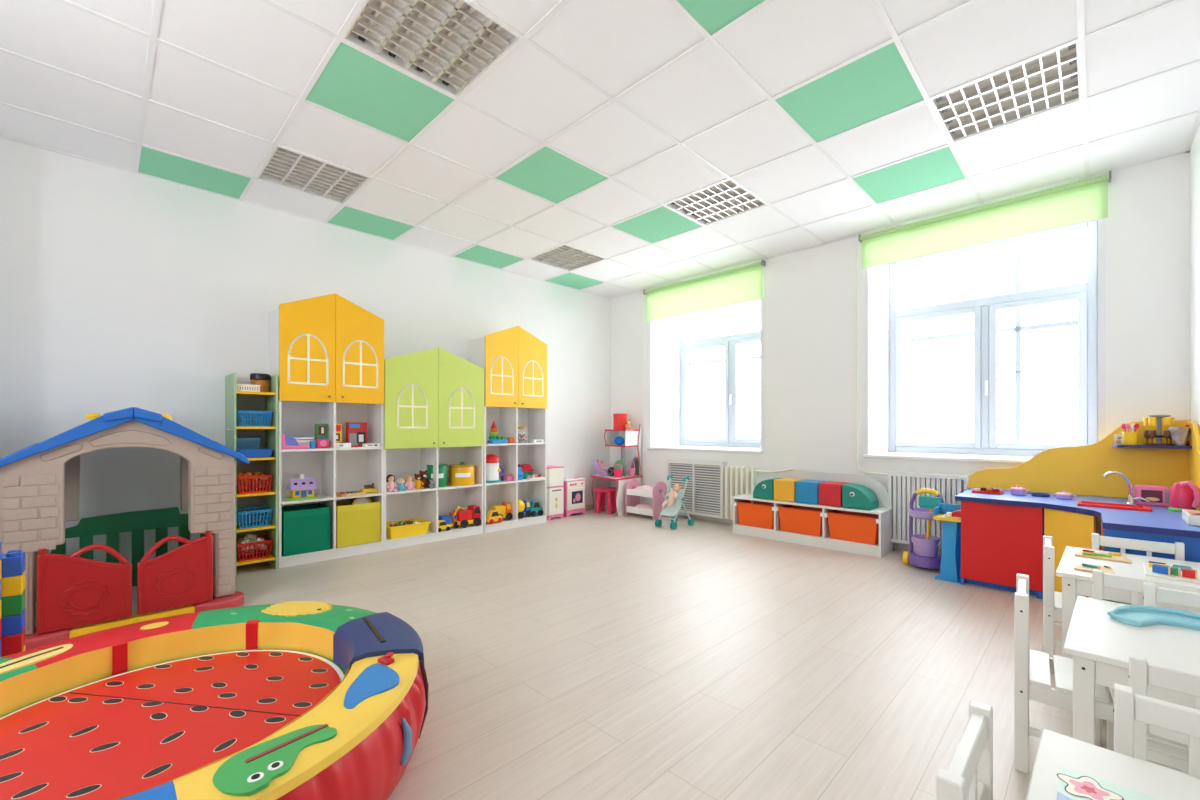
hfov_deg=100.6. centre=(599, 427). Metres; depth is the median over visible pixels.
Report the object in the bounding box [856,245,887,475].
pipe
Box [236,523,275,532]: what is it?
shelf
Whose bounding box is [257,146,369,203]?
ceiling light
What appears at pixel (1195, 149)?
wall
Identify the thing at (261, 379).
jar
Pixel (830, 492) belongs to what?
cushion
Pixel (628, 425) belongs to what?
plush bear
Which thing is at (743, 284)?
roller blind
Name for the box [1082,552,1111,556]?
stick
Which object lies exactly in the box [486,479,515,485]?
shelf
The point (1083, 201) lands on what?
roller blind
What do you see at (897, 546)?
baseboard
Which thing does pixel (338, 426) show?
game box
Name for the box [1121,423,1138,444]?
utensil cup
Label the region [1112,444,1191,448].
wall shelf
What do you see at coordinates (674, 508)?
stroller
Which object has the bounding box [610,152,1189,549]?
wall
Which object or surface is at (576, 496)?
print
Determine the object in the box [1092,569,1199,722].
chair
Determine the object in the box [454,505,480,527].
fire truck
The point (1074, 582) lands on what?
table
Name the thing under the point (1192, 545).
base cabinet
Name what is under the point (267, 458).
shelf
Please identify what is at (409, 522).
toy pieces
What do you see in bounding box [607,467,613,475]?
speaker
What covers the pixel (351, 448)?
shelf
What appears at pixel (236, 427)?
shelf
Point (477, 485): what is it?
shelf
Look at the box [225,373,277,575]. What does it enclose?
rack
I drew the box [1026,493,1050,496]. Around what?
pan
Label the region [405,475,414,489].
doll
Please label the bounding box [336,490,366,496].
wooden tray
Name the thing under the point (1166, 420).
cup
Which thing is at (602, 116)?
ceiling
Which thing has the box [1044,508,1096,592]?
base cabinet
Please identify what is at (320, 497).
shelf
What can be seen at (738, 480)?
radiator
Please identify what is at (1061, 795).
print
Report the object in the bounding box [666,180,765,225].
ceiling light
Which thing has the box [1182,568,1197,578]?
block
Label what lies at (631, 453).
mirror
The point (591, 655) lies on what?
floor
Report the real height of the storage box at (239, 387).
0.054 m
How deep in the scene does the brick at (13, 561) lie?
2.01 m
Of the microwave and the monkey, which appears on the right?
the microwave
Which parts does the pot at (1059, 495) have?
lid, pot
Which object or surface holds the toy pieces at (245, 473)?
in the plastic basket at (241, 490)
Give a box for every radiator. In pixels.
[725,466,793,519]
[888,471,969,548]
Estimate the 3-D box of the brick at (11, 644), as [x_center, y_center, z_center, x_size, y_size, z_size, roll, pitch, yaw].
[-2.430,0.868,2.025,0.115,0.090,0.115,0,0,45]
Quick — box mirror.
[622,447,638,474]
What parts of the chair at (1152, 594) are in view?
leg, rail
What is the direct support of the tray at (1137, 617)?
on the table at (1100, 646)
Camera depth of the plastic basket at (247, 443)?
3.80 m
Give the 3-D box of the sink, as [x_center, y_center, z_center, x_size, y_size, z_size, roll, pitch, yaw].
[3.015,0.458,2.925,0.300,0.014,0.180,0,0,45]
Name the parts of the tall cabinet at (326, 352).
door, door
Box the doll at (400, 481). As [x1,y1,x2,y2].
[397,478,405,490]
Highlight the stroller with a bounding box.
[655,475,694,529]
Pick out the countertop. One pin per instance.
(1162, 521)
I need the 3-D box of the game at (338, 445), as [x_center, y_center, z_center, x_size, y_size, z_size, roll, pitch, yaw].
[-2.193,0.146,4.213,0.121,0.038,0.120,0,0,39]
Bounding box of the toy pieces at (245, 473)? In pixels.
[237,471,266,481]
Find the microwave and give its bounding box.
[1134,484,1170,506]
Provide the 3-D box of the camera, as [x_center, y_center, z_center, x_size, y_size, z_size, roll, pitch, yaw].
[-2.276,0.128,4.042,0.066,0.075,0.130,0,0,45]
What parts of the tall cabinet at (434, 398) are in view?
door, door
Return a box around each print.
[573,493,580,501]
[1057,773,1123,799]
[1057,791,1072,799]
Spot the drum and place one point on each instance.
(361, 500)
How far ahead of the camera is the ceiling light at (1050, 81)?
2.71 m
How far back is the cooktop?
6.16 m
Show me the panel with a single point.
(1077, 470)
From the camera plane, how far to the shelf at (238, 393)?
3.74 m
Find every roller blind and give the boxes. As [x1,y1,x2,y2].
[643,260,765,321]
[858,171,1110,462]
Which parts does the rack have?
panel, panel, panel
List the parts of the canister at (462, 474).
lid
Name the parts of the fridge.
freezer door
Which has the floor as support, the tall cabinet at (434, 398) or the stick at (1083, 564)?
the tall cabinet at (434, 398)
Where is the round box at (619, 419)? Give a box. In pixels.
[613,413,626,429]
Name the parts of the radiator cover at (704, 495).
slat panel, panel, slat panel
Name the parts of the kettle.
handle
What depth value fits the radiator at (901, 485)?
4.17 m
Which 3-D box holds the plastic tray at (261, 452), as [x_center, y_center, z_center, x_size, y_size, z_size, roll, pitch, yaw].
[-2.611,0.190,3.754,0.166,0.064,0.224,0,0,45]
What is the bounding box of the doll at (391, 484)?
[386,474,397,491]
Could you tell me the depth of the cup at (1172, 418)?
3.08 m
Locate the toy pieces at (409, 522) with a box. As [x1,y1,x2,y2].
[389,520,422,526]
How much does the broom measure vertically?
0.431 m
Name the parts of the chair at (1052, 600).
leg, rail, leg, rail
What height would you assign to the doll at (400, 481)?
0.117 m
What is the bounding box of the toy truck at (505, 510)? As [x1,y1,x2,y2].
[490,502,511,519]
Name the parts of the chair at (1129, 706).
leg, rail, rail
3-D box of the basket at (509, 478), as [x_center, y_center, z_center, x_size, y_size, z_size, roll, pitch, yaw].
[-0.975,0.530,5.377,0.084,0.079,0.088,0,0,45]
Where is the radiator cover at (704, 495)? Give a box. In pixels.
[666,459,727,518]
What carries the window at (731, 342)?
in the wall at (810, 294)
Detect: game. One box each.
[336,443,350,447]
[362,443,379,446]
[531,439,542,442]
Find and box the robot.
[518,464,522,479]
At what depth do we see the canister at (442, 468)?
4.78 m
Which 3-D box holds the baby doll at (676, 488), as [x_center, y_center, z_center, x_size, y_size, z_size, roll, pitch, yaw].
[0.784,0.735,5.411,0.153,0.232,0.264,0,0,45]
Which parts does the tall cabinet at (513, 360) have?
door, door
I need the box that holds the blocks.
[490,436,507,443]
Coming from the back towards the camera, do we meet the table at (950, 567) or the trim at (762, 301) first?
the trim at (762, 301)
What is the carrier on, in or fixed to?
on the desk at (631, 450)
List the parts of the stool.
leg, leg, seat, leg, leg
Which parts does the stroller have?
fabric seat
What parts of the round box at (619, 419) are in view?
lid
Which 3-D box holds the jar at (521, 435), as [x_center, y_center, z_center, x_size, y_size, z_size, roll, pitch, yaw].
[-0.882,0.074,5.526,0.156,0.182,0.156,0,0,45]
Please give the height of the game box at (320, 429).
0.200 m
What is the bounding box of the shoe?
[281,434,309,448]
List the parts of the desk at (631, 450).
panel, post, panel, upright panel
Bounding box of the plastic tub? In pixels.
[386,518,430,538]
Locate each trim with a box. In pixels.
[649,271,763,450]
[865,219,1105,453]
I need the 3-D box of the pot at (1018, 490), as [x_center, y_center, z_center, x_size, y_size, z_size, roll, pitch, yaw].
[2.905,0.431,3.459,0.086,0.068,0.102,0,0,-6]
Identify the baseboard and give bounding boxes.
[585,504,592,509]
[675,512,941,554]
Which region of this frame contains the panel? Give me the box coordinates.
[967,420,1199,510]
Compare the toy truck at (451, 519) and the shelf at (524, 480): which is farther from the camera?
the shelf at (524, 480)
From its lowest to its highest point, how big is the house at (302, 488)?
0.200 m
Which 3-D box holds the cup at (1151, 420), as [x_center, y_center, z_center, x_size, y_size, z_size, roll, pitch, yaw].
[3.449,-0.042,3.111,0.034,0.050,0.034,0,0,45]
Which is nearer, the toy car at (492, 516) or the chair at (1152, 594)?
the chair at (1152, 594)
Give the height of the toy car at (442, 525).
0.100 m
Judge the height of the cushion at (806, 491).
0.200 m
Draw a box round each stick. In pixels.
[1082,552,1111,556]
[1082,563,1099,568]
[1108,552,1121,555]
[1148,563,1168,566]
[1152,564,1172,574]
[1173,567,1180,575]
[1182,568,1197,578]
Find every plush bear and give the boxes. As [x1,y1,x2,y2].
[419,470,429,488]
[625,419,631,429]
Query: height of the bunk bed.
0.440 m
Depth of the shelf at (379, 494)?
4.26 m
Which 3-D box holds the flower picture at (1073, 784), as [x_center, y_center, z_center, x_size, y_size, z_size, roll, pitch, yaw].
[0.788,0.589,0.644,0.303,0.002,0.345,0,0,45]
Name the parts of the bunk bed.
rail, rail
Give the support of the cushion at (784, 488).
on the storage bench
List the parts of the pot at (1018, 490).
pot, lid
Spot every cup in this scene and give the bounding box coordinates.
[507,437,513,442]
[991,488,1000,491]
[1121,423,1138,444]
[1143,418,1148,424]
[1148,417,1155,424]
[1163,417,1170,424]
[1170,417,1174,424]
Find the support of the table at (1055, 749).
on the floor
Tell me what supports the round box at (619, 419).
on the desk at (631, 450)
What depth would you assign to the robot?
5.45 m
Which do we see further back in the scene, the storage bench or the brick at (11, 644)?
the storage bench
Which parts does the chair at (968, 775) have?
leg, rail, leg, rail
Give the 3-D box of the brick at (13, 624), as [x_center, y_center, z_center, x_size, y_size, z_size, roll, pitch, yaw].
[-2.430,0.789,2.025,0.115,0.090,0.115,0,0,45]
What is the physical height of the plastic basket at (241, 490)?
0.130 m
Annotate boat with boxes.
[360,483,376,492]
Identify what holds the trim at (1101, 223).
attached to the wall at (810, 294)
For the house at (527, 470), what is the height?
0.165 m
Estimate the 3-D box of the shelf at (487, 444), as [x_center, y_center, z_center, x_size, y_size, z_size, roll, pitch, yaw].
[-1.145,0.174,5.335,0.324,0.018,0.376,0,0,45]
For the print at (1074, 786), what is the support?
on the flower picture at (1073, 784)
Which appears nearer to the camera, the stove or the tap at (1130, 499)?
the tap at (1130, 499)
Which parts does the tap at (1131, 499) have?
spout, lever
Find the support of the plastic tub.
in the tall cabinet at (434, 398)
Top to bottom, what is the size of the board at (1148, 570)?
0.008 m
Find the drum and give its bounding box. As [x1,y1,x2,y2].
[349,497,371,504]
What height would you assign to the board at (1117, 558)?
0.008 m
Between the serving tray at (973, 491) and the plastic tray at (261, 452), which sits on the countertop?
the serving tray at (973, 491)
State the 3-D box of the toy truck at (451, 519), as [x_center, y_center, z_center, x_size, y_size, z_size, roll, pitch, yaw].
[-1.501,0.919,4.928,0.118,0.142,0.190,0,0,45]
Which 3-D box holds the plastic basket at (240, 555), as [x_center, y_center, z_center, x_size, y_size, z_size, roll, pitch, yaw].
[-2.653,0.915,3.796,0.256,0.130,0.231,0,0,45]
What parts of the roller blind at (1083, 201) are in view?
chain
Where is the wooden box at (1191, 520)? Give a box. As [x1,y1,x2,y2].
[1182,509,1199,526]
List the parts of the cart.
hoop frame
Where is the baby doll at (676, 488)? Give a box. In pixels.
[662,484,680,507]
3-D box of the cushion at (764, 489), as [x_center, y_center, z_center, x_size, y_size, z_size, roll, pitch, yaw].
[1.670,0.595,4.956,0.210,0.199,0.247,0,0,45]
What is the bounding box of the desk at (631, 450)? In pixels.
[591,424,642,515]
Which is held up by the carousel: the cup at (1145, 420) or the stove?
the cup at (1145, 420)
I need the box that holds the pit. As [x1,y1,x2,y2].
[0,601,428,799]
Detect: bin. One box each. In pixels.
[281,503,329,556]
[336,499,380,547]
[613,460,625,475]
[736,500,773,528]
[778,504,821,536]
[827,510,878,544]
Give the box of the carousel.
[1143,415,1174,445]
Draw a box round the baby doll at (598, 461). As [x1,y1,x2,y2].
[597,460,607,469]
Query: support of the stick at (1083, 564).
on the board at (1079, 567)
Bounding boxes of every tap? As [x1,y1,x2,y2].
[1102,471,1150,504]
[1124,496,1137,504]
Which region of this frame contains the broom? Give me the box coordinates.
[919,496,941,538]
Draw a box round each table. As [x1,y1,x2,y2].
[933,503,960,582]
[1025,729,1199,799]
[1056,546,1199,658]
[1063,596,1199,745]
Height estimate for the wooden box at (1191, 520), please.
0.050 m
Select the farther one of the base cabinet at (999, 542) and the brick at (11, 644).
the base cabinet at (999, 542)
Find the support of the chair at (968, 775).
on the floor
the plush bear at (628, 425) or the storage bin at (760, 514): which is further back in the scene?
the plush bear at (628, 425)
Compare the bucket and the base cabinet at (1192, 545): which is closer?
the base cabinet at (1192, 545)
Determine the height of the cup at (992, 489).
0.032 m
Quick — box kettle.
[1168,481,1199,511]
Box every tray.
[236,448,273,457]
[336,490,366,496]
[972,490,1003,494]
[1107,605,1199,629]
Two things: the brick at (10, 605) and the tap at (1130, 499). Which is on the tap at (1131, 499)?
the tap at (1130, 499)
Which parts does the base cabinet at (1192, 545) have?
panel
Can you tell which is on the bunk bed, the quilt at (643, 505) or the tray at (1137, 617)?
the quilt at (643, 505)
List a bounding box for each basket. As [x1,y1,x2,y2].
[236,410,273,426]
[236,438,260,449]
[236,472,272,493]
[236,505,273,528]
[236,535,273,560]
[506,474,513,480]
[613,464,622,477]
[628,460,634,475]
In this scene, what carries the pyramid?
on the tall cabinet at (513, 360)
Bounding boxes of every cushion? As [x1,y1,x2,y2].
[753,478,779,499]
[774,478,803,501]
[795,479,826,504]
[819,481,848,506]
[842,483,878,509]
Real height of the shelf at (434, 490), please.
0.018 m
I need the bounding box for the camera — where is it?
[310,439,328,448]
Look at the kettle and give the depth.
2.74 m
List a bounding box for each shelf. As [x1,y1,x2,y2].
[236,391,275,396]
[236,427,275,428]
[236,488,275,496]
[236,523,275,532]
[236,550,275,565]
[247,457,275,460]
[281,448,333,451]
[281,494,333,504]
[336,447,381,449]
[336,492,381,499]
[386,486,436,494]
[438,483,481,489]
[486,443,515,445]
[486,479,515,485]
[518,442,544,444]
[518,478,544,482]
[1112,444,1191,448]
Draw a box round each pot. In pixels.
[1007,485,1029,495]
[1052,490,1076,499]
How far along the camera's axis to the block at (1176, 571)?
1.96 m
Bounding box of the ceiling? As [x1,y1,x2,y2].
[0,0,1199,298]
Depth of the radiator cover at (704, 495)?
5.73 m
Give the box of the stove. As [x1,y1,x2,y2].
[563,477,585,516]
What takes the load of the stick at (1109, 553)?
on the board at (1117, 558)
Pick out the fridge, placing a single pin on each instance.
(555, 474)
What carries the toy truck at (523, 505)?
in the tall cabinet at (513, 360)
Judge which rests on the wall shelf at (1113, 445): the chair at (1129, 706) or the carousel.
the carousel
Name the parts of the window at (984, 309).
sash, sill, handle, sash, sash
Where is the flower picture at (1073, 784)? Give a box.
[1057,765,1159,799]
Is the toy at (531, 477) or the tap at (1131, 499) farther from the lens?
the toy at (531, 477)
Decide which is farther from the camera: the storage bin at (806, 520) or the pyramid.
the pyramid
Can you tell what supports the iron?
on the table at (950, 567)
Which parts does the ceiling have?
green panel, green panel, green panel, green panel, green panel, green panel, green panel, green panel, green panel, green panel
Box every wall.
[0,138,609,562]
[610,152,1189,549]
[1190,123,1199,432]
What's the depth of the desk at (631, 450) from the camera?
6.40 m
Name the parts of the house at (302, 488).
toy door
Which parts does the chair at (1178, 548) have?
leg, rail, leg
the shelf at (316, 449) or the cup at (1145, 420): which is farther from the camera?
the shelf at (316, 449)
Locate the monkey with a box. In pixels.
[414,473,423,488]
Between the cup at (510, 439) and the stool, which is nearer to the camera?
the cup at (510, 439)
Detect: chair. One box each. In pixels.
[936,700,992,799]
[1014,574,1113,773]
[1043,536,1122,673]
[1091,533,1184,605]
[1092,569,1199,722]
[1113,684,1199,778]
[1129,653,1199,774]
[1143,582,1199,612]
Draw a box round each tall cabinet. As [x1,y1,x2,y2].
[268,293,383,567]
[384,348,483,549]
[468,326,546,532]
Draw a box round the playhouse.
[0,407,249,650]
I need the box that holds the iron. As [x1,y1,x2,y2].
[942,510,960,518]
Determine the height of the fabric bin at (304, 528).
0.345 m
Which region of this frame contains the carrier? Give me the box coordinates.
[593,460,608,475]
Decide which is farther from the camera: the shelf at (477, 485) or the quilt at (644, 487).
the quilt at (644, 487)
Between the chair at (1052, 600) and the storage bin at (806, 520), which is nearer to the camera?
the chair at (1052, 600)
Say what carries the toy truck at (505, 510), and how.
in the tall cabinet at (513, 360)
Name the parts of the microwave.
control panel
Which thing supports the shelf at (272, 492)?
attached to the rack
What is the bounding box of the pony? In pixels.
[499,466,505,480]
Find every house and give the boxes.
[286,474,317,499]
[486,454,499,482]
[520,464,533,478]
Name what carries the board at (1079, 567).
on the table at (1074, 582)
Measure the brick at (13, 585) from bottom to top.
0.090 m
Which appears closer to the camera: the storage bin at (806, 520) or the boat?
the boat
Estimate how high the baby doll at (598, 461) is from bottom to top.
0.136 m
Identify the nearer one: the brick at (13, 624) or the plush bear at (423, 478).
the brick at (13, 624)
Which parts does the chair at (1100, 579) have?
leg, rail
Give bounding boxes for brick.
[1,550,24,577]
[1,570,24,597]
[1,589,24,616]
[1,608,24,636]
[1,627,24,655]
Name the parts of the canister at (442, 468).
lid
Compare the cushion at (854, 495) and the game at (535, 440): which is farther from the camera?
the game at (535, 440)
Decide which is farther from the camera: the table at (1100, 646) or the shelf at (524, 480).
the shelf at (524, 480)
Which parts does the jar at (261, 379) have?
lid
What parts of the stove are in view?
panel, oven door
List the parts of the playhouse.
roof panel, post, half door, door handle, door handle, half door, post, roof panel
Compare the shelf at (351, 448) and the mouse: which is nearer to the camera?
the shelf at (351, 448)
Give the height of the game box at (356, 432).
0.215 m
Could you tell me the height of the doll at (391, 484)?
0.152 m
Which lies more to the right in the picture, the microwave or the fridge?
the microwave
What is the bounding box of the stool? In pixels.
[594,487,616,513]
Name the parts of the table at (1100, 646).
leg, leg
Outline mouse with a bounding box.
[429,480,434,488]
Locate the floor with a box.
[132,507,1106,799]
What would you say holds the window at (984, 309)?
in the wall at (810, 294)
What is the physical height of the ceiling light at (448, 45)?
0.094 m
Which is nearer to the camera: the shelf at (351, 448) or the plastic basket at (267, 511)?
the plastic basket at (267, 511)
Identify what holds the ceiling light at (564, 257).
attached to the ceiling
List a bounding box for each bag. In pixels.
[613,436,623,444]
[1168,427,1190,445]
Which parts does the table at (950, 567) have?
leg, leg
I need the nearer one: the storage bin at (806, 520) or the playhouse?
the playhouse
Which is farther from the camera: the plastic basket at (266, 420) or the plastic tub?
the plastic tub
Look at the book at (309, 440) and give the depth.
4.00 m
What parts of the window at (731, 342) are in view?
sill, sash, frame, sash, sash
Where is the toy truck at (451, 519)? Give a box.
[438,512,458,527]
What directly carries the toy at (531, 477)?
on the tall cabinet at (513, 360)
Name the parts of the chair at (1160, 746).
leg, rail, rail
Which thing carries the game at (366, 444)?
on the tall cabinet at (326, 352)
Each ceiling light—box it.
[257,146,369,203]
[343,0,519,97]
[530,245,603,270]
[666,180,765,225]
[931,42,1080,142]
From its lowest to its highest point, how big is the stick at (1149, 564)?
0.016 m
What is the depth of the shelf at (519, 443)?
5.54 m
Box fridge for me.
[547,466,563,519]
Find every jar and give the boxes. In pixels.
[250,373,269,391]
[518,426,526,441]
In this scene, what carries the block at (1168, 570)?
on the board at (1148, 570)
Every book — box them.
[293,436,312,439]
[297,439,313,442]
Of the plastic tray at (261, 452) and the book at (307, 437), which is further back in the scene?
the book at (307, 437)
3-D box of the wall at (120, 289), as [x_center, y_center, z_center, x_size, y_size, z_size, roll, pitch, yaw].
[-1.946,-0.507,4.949,0.250,3.154,7.450,0,0,45]
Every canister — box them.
[427,464,447,487]
[449,462,474,485]
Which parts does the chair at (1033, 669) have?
leg, rail, leg, rail, rail, leg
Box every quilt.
[635,485,652,490]
[635,503,652,509]
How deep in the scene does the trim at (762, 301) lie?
5.28 m
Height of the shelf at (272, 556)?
0.018 m
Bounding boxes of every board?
[1074,563,1114,573]
[1075,550,1131,563]
[1143,562,1199,583]
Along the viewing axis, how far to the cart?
3.78 m
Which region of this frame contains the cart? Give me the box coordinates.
[902,488,943,568]
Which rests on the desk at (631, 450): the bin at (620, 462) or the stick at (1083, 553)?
the bin at (620, 462)
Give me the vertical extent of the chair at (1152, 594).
0.550 m
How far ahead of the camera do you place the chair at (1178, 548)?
2.33 m
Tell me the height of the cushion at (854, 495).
0.200 m
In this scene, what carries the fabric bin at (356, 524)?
in the tall cabinet at (326, 352)
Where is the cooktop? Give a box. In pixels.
[564,477,585,480]
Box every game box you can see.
[315,424,326,439]
[336,424,341,442]
[346,422,366,446]
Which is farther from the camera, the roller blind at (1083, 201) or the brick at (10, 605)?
the roller blind at (1083, 201)
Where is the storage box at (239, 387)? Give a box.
[236,384,260,391]
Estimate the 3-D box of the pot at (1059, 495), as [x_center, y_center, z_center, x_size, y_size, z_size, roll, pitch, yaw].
[3.043,0.436,3.264,0.082,0.058,0.100,0,0,-7]
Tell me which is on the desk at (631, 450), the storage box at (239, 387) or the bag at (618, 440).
the bag at (618, 440)
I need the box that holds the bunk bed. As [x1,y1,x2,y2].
[626,479,666,519]
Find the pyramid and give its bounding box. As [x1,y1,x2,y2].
[488,421,497,443]
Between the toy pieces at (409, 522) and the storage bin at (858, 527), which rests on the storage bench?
the storage bin at (858, 527)
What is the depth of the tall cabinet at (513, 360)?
5.44 m
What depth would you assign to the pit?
1.52 m
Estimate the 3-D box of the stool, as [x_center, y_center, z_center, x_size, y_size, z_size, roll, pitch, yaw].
[0.075,0.915,6.314,0.294,0.315,0.294,0,0,45]
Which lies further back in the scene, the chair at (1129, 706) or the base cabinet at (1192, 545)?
the base cabinet at (1192, 545)
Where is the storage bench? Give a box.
[732,469,892,557]
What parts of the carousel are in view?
wine glass, wine glass, plate, wine glass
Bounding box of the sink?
[1077,501,1152,511]
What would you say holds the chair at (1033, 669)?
on the floor
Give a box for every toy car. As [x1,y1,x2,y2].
[438,520,450,531]
[486,510,502,523]
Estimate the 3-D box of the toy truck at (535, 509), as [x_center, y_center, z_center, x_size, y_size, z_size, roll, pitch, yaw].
[-0.738,0.907,5.628,0.107,0.165,0.162,0,0,45]
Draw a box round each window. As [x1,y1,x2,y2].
[647,313,763,453]
[864,220,1097,463]
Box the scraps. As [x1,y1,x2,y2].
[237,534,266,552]
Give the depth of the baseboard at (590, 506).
6.56 m
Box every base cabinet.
[960,501,1043,598]
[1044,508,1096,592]
[1101,523,1199,562]
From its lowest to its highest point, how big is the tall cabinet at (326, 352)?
2.169 m
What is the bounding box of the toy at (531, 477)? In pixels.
[526,475,544,479]
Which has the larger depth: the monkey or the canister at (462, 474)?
the canister at (462, 474)
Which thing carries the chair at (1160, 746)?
on the floor
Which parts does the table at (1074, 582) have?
leg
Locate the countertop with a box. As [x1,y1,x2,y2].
[955,488,1199,537]
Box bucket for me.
[911,534,940,556]

